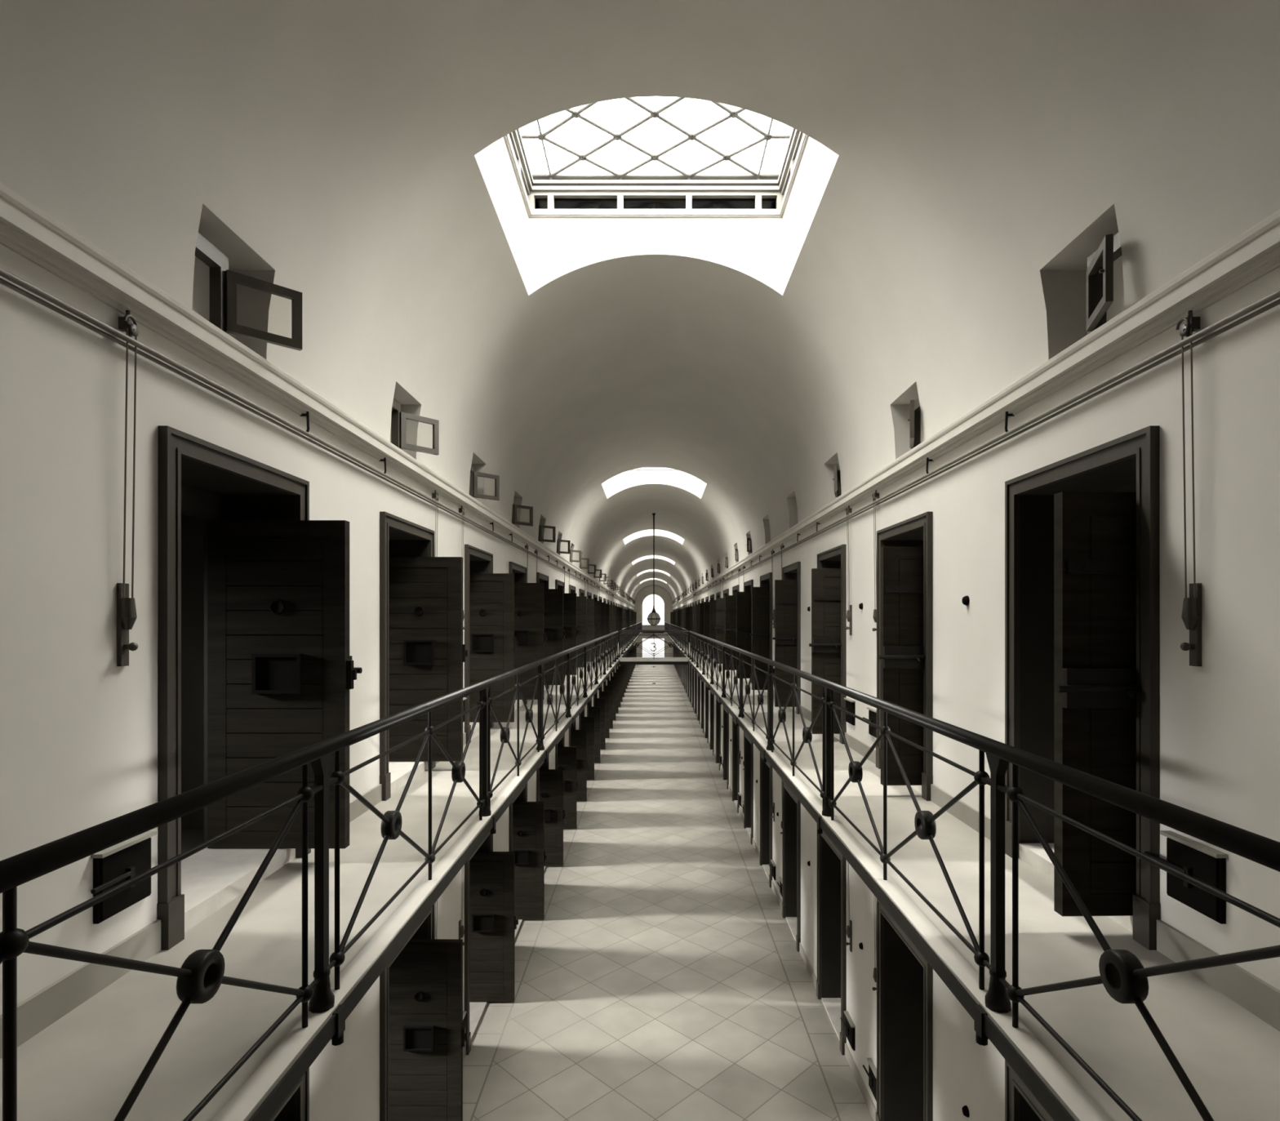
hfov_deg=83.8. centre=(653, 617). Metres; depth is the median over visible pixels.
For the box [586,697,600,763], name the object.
door
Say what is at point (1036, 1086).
beam
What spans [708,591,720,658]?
door
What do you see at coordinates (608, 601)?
door
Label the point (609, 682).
door
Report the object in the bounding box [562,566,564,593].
pulley
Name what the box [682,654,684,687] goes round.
door
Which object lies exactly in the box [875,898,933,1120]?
door
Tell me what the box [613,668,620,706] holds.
door
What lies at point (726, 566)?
window
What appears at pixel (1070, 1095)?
walkway edge
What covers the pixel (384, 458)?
hook
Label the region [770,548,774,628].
pulley
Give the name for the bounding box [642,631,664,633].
gallery
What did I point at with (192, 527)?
door
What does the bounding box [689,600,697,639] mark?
door
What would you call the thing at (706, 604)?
door
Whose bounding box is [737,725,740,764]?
pulley
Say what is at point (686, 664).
door
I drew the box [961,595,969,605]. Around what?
boss
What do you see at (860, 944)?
boss
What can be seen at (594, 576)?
window
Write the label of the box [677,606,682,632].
door
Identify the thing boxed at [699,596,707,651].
door
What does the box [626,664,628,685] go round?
door
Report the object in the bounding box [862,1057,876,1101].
hatch
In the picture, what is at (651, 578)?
skylight window
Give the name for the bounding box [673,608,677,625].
door
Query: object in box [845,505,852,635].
pulley
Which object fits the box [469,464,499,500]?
window
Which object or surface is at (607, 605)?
door
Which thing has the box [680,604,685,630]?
door
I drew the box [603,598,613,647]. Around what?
door
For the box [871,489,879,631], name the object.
pulley
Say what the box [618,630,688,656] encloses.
gallery railing
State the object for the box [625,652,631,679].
door
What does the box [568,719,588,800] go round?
door
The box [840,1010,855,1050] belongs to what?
hatch
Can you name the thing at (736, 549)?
window
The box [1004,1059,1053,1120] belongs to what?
door
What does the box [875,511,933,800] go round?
door
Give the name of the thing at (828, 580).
door
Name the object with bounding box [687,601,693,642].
door
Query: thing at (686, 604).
door
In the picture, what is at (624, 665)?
door
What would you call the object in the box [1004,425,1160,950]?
door
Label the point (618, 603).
door
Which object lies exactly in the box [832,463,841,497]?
window
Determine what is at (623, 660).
footbridge
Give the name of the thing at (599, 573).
window
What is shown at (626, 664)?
door
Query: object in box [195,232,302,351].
window
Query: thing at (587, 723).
door
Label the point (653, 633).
gallery railing
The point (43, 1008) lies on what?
baseboard
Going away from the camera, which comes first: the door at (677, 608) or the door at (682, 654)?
the door at (682, 654)
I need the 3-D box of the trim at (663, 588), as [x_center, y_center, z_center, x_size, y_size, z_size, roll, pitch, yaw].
[0.025,-2.616,80.875,4.464,2.232,0.250,0,0,0]
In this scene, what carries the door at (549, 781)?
in the wall at (79, 729)
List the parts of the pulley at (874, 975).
cord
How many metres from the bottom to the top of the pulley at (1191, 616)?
1.460 m
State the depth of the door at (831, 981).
9.46 m
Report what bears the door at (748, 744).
in the wall at (1220, 718)
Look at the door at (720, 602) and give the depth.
21.16 m
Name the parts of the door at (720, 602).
casing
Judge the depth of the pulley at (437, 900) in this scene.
7.04 m
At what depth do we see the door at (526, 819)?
11.91 m
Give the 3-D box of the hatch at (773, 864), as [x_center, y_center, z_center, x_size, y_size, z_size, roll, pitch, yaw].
[2.202,4.660,13.183,0.070,0.275,0.376,0,0,0]
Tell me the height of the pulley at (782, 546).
1.460 m
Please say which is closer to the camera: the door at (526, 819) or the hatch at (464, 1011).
the hatch at (464, 1011)
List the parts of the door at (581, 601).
casing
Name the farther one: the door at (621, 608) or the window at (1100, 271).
the door at (621, 608)
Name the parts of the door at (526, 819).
casing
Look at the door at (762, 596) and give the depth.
13.50 m
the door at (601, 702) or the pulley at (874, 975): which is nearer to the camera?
the pulley at (874, 975)
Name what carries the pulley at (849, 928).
attached to the wall at (1220, 718)
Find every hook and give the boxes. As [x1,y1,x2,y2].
[299,411,309,432]
[378,457,386,473]
[925,457,933,473]
[1004,411,1014,432]
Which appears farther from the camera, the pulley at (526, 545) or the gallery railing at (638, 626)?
the gallery railing at (638, 626)
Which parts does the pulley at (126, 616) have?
cord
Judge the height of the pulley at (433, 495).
1.460 m
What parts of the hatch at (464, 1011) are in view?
door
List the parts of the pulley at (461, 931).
cord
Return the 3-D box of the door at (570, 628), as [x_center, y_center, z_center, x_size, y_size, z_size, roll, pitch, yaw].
[-2.247,0.310,16.575,0.940,2.314,1.310,0,0,0]
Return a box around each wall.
[0,243,634,1120]
[634,586,672,657]
[672,266,1279,1120]
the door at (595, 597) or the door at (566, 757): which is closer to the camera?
the door at (566, 757)
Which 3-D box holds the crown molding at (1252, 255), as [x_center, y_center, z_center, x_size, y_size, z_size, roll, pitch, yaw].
[2.183,-1.346,39.800,0.108,0.188,82.400,0,0,0]
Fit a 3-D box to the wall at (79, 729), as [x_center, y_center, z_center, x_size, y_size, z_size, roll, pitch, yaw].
[-2.437,1.883,39.800,0.500,6.367,82.400,0,0,0]
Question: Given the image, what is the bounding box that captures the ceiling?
[0,0,1279,604]
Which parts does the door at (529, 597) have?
casing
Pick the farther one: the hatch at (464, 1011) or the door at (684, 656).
the door at (684, 656)
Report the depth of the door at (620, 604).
47.68 m
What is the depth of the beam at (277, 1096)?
3.05 m
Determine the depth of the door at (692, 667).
38.92 m
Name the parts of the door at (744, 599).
casing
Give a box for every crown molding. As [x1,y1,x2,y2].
[0,182,635,606]
[671,209,1279,606]
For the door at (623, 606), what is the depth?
52.80 m
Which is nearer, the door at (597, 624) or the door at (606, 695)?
the door at (597, 624)
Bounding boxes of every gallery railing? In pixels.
[0,631,618,1120]
[617,621,642,657]
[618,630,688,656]
[621,633,686,654]
[664,621,689,657]
[688,631,1279,1120]
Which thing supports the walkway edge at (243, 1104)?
attached to the floor at (84, 1065)
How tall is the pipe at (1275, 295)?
0.039 m
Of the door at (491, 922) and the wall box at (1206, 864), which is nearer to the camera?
the wall box at (1206, 864)
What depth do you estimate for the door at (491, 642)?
9.34 m
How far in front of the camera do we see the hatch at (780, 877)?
12.33 m
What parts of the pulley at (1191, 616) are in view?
cord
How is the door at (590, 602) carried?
in the wall at (79, 729)
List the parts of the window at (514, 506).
frame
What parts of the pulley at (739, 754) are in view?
cord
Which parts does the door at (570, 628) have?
casing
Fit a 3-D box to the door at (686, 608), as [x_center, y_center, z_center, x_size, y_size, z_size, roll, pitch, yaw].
[2.322,0.310,42.125,0.890,2.314,1.310,0,0,0]
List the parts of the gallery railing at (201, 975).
thin rail, handrail, post, thin rail, post, post, post, post, post, post, post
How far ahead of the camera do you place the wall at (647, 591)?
81.00 m
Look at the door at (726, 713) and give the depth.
22.24 m
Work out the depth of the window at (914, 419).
6.21 m
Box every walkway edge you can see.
[212,631,640,1120]
[665,631,1111,1120]
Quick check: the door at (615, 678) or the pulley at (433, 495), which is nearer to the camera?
the pulley at (433, 495)
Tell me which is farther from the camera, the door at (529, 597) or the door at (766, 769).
the door at (766, 769)
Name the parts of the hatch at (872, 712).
door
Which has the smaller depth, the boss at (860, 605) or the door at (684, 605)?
the boss at (860, 605)
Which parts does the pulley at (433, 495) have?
cord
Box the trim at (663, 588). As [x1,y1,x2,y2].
[634,584,672,604]
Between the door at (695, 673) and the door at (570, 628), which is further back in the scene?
the door at (695, 673)
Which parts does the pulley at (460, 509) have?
cord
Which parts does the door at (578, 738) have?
casing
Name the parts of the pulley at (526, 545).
cord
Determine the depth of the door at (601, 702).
27.24 m
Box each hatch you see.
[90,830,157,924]
[462,697,466,722]
[462,1010,466,1026]
[737,792,741,806]
[768,859,775,879]
[777,876,782,896]
[840,697,855,725]
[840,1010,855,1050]
[862,706,876,737]
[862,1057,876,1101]
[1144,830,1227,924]
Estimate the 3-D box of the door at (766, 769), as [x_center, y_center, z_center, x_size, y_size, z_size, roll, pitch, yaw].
[2.477,3.910,14.020,0.580,2.314,1.310,0,0,0]
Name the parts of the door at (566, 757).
casing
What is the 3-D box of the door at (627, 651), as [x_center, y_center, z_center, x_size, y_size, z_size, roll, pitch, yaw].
[-2.273,3.910,60.010,0.888,2.314,1.310,0,0,0]
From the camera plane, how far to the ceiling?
4.41 m
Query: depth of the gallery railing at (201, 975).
2.47 m
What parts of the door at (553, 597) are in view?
casing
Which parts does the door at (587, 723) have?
casing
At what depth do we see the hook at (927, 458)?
5.69 m
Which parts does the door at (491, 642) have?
casing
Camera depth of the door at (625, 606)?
57.91 m
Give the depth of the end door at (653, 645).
81.24 m
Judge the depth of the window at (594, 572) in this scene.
24.26 m
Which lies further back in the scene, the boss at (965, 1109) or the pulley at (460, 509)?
the pulley at (460, 509)
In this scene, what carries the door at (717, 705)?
in the wall at (1220, 718)
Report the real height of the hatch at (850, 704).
0.275 m
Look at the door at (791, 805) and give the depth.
12.01 m
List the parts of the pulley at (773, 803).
cord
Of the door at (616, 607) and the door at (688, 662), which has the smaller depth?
the door at (616, 607)
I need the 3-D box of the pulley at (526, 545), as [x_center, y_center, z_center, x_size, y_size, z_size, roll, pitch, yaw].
[-2.153,-0.530,12.165,0.068,1.460,0.081,0,0,0]
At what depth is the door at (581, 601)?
19.57 m
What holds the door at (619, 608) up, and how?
in the wall at (79, 729)
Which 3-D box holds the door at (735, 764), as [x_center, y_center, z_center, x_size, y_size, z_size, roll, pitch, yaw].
[2.477,3.910,19.130,0.580,2.314,1.310,0,0,0]
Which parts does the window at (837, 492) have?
sash, frame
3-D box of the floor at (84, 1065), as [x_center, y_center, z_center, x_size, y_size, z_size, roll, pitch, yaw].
[-1.736,1.527,39.800,0.902,0.120,82.400,0,0,0]
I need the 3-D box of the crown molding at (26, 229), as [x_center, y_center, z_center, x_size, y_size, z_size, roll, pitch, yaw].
[-2.133,-1.346,39.800,0.108,0.188,82.400,0,0,0]
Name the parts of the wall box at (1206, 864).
door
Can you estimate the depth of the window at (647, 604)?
81.24 m
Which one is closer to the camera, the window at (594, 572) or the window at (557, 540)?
the window at (557, 540)
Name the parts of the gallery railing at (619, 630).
thin rail, handrail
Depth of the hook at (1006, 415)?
4.41 m
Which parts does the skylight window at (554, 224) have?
vent pane, curb frame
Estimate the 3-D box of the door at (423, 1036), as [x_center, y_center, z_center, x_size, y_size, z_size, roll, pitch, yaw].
[-2.247,3.910,6.355,0.940,2.314,1.310,0,0,0]
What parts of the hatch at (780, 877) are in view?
door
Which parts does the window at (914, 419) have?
sash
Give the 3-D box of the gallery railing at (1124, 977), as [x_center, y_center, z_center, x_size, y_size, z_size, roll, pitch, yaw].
[1.276,1.032,12.345,0.127,1.130,25.130,0,0,0]
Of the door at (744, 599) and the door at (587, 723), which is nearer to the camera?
the door at (744, 599)
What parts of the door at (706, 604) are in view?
casing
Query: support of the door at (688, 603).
in the wall at (1220, 718)
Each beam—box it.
[248,631,641,1120]
[665,632,1075,1120]
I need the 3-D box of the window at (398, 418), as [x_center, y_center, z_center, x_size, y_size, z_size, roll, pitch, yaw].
[-2.181,-1.650,6.257,0.198,0.460,0.671,0,0,25]
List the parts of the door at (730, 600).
casing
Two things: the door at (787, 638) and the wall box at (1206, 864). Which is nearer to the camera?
the wall box at (1206, 864)
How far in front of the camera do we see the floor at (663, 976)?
10.15 m
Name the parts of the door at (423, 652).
casing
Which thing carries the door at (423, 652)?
in the wall at (79, 729)
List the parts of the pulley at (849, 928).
cord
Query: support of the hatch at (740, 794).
attached to the wall at (1220, 718)
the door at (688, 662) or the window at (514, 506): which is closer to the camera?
the window at (514, 506)
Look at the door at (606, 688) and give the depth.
32.35 m
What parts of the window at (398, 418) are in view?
frame, sash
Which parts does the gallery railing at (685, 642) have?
handrail, post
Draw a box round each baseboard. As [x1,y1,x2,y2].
[0,667,577,1061]
[678,674,1279,1120]
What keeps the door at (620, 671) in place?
in the wall at (79, 729)
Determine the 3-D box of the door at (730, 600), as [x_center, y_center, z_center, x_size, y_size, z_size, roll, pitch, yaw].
[2.299,0.310,19.130,0.937,2.314,1.310,0,0,0]
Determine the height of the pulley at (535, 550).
1.460 m
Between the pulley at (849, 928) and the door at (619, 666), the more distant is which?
the door at (619, 666)
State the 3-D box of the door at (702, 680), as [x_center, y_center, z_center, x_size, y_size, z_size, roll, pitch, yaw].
[2.477,3.910,31.905,0.580,2.314,1.310,0,0,0]
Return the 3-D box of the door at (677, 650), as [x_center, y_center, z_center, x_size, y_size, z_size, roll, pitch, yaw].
[2.477,3.910,62.565,0.580,2.314,1.310,0,0,0]
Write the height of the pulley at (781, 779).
1.460 m
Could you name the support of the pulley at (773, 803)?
attached to the wall at (1220, 718)
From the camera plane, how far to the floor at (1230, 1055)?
2.85 m
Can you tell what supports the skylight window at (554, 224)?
attached to the ceiling
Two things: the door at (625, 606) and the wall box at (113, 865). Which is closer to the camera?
the wall box at (113, 865)
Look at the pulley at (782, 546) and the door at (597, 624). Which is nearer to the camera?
the pulley at (782, 546)
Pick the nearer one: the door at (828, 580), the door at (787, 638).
the door at (828, 580)
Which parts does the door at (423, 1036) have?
casing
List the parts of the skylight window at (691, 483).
curb frame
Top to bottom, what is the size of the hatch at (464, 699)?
0.275 m
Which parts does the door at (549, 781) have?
casing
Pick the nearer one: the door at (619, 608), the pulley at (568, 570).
the pulley at (568, 570)
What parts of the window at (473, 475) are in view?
frame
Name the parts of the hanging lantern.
rod, glass globe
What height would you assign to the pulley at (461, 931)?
1.460 m
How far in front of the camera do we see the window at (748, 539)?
16.19 m
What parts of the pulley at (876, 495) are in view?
cord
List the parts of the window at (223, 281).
frame, sash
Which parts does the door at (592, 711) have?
casing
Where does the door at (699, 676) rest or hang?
in the wall at (1220, 718)
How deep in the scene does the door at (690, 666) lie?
41.47 m
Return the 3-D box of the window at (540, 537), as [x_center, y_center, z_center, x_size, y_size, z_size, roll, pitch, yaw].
[-2.175,-1.650,13.896,0.211,0.460,0.664,0,0,27]
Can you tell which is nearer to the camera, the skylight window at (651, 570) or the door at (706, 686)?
the door at (706, 686)
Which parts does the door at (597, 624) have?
casing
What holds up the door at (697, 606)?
in the wall at (1220, 718)
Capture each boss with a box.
[858,603,862,608]
[858,942,862,949]
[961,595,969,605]
[961,1105,969,1117]
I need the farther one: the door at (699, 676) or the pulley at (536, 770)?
the door at (699, 676)
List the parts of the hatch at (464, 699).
door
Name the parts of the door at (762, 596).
casing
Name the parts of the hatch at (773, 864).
door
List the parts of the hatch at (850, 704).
door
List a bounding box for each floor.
[0,636,634,1120]
[462,664,873,1120]
[669,633,1279,1120]
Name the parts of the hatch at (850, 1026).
door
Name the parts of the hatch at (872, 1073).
door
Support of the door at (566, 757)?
in the wall at (79, 729)
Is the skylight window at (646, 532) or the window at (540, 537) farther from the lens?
the skylight window at (646, 532)
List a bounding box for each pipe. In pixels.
[0,266,633,607]
[672,288,1279,607]
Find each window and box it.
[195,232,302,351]
[391,397,439,455]
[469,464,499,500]
[474,97,839,295]
[511,499,533,526]
[537,524,555,542]
[556,539,570,554]
[569,549,581,562]
[579,557,589,568]
[587,564,595,573]
[593,568,601,577]
[599,573,606,581]
[601,466,706,498]
[622,528,684,544]
[631,555,675,564]
[636,568,670,576]
[640,577,666,583]
[642,594,664,625]
[724,556,728,568]
[734,548,738,561]
[746,537,751,552]
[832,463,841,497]
[907,397,920,448]
[1086,232,1121,334]
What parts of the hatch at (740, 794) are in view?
door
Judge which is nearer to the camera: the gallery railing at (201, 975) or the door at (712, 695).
the gallery railing at (201, 975)
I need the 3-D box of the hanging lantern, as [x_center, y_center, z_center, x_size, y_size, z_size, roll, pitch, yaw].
[0.025,-1.703,25.400,0.492,4.012,0.492,0,0,0]
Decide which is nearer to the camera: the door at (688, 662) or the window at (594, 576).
the window at (594, 576)
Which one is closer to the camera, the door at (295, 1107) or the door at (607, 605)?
the door at (295, 1107)
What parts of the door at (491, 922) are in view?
casing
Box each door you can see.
[157,425,362,950]
[181,514,206,853]
[268,1067,309,1120]
[379,511,467,800]
[379,903,467,1120]
[464,544,518,742]
[464,831,518,1055]
[508,561,546,710]
[508,783,546,938]
[536,572,565,689]
[536,755,565,868]
[555,579,578,677]
[555,734,578,828]
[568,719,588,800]
[569,584,588,667]
[578,588,595,661]
[578,707,594,779]
[586,591,601,657]
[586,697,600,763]
[593,594,605,653]
[593,690,605,749]
[599,595,609,648]
[599,684,609,737]
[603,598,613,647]
[603,680,613,728]
[607,599,615,645]
[607,674,615,719]
[610,600,617,639]
[610,671,618,713]
[613,601,620,641]
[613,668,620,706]
[615,602,622,634]
[615,666,622,702]
[617,603,624,635]
[617,662,624,697]
[619,604,626,627]
[619,664,626,693]
[622,605,628,630]
[625,606,631,626]
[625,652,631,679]
[626,651,631,676]
[626,664,626,688]
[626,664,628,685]
[642,638,664,657]
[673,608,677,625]
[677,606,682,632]
[677,649,679,674]
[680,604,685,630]
[680,653,682,684]
[681,604,687,635]
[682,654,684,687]
[683,603,688,636]
[684,602,691,638]
[684,656,685,690]
[685,664,687,694]
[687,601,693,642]
[687,662,688,699]
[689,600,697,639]
[689,666,691,704]
[692,599,700,646]
[692,666,693,710]
[694,671,697,716]
[695,598,704,648]
[697,674,700,724]
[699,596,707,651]
[701,679,704,733]
[703,594,714,654]
[705,683,708,743]
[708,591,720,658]
[710,689,714,755]
[715,588,728,663]
[715,696,720,770]
[723,584,738,671]
[723,706,728,789]
[732,717,739,813]
[734,579,753,683]
[743,731,753,844]
[750,572,772,692]
[759,751,772,887]
[772,561,800,714]
[782,779,800,951]
[808,544,846,744]
[816,831,846,1055]
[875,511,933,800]
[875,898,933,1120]
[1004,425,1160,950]
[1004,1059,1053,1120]
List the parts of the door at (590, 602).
casing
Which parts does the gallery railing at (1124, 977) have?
post, post, post, post, post, post, post, handrail, thin rail, post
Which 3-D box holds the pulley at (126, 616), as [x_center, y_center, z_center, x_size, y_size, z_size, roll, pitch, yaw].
[-2.153,-0.530,2.920,0.068,1.460,0.081,0,0,0]
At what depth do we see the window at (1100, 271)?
3.52 m
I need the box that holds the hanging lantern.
[646,512,660,626]
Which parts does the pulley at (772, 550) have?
cord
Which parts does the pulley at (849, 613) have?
cord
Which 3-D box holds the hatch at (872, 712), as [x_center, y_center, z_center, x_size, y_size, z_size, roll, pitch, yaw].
[2.202,1.060,7.198,0.070,0.275,0.376,0,0,0]
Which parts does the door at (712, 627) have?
casing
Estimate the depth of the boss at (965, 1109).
5.06 m
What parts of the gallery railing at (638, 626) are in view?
post, handrail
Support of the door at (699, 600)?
in the wall at (1220, 718)
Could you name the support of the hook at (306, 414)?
attached to the wall at (79, 729)
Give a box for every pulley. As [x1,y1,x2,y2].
[116,310,138,666]
[431,489,438,556]
[435,900,437,938]
[458,505,465,629]
[458,866,465,945]
[524,543,528,582]
[534,548,537,582]
[535,769,537,801]
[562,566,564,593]
[567,568,569,593]
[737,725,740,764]
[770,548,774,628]
[770,767,774,821]
[780,543,784,579]
[780,778,782,834]
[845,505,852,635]
[845,862,852,951]
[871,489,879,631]
[871,894,876,991]
[1175,310,1201,666]
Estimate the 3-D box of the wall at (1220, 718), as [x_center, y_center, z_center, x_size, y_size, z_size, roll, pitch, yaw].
[2.487,1.883,39.800,0.500,6.367,82.400,0,0,0]
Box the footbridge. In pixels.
[619,657,688,664]
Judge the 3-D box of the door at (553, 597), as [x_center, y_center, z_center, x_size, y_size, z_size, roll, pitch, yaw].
[-2.247,0.310,14.020,0.940,2.314,1.310,0,0,0]
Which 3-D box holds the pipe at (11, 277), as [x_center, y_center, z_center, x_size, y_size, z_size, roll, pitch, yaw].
[-2.152,-1.129,39.800,0.047,0.039,82.400,0,0,0]
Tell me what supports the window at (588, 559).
attached to the ceiling
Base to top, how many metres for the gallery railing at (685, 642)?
1.130 m
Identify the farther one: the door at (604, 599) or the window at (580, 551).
the door at (604, 599)
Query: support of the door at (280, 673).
in the wall at (79, 729)
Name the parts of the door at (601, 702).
casing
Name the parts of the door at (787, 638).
casing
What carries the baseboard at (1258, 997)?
attached to the wall at (1220, 718)
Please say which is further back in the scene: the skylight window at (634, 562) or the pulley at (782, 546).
the skylight window at (634, 562)

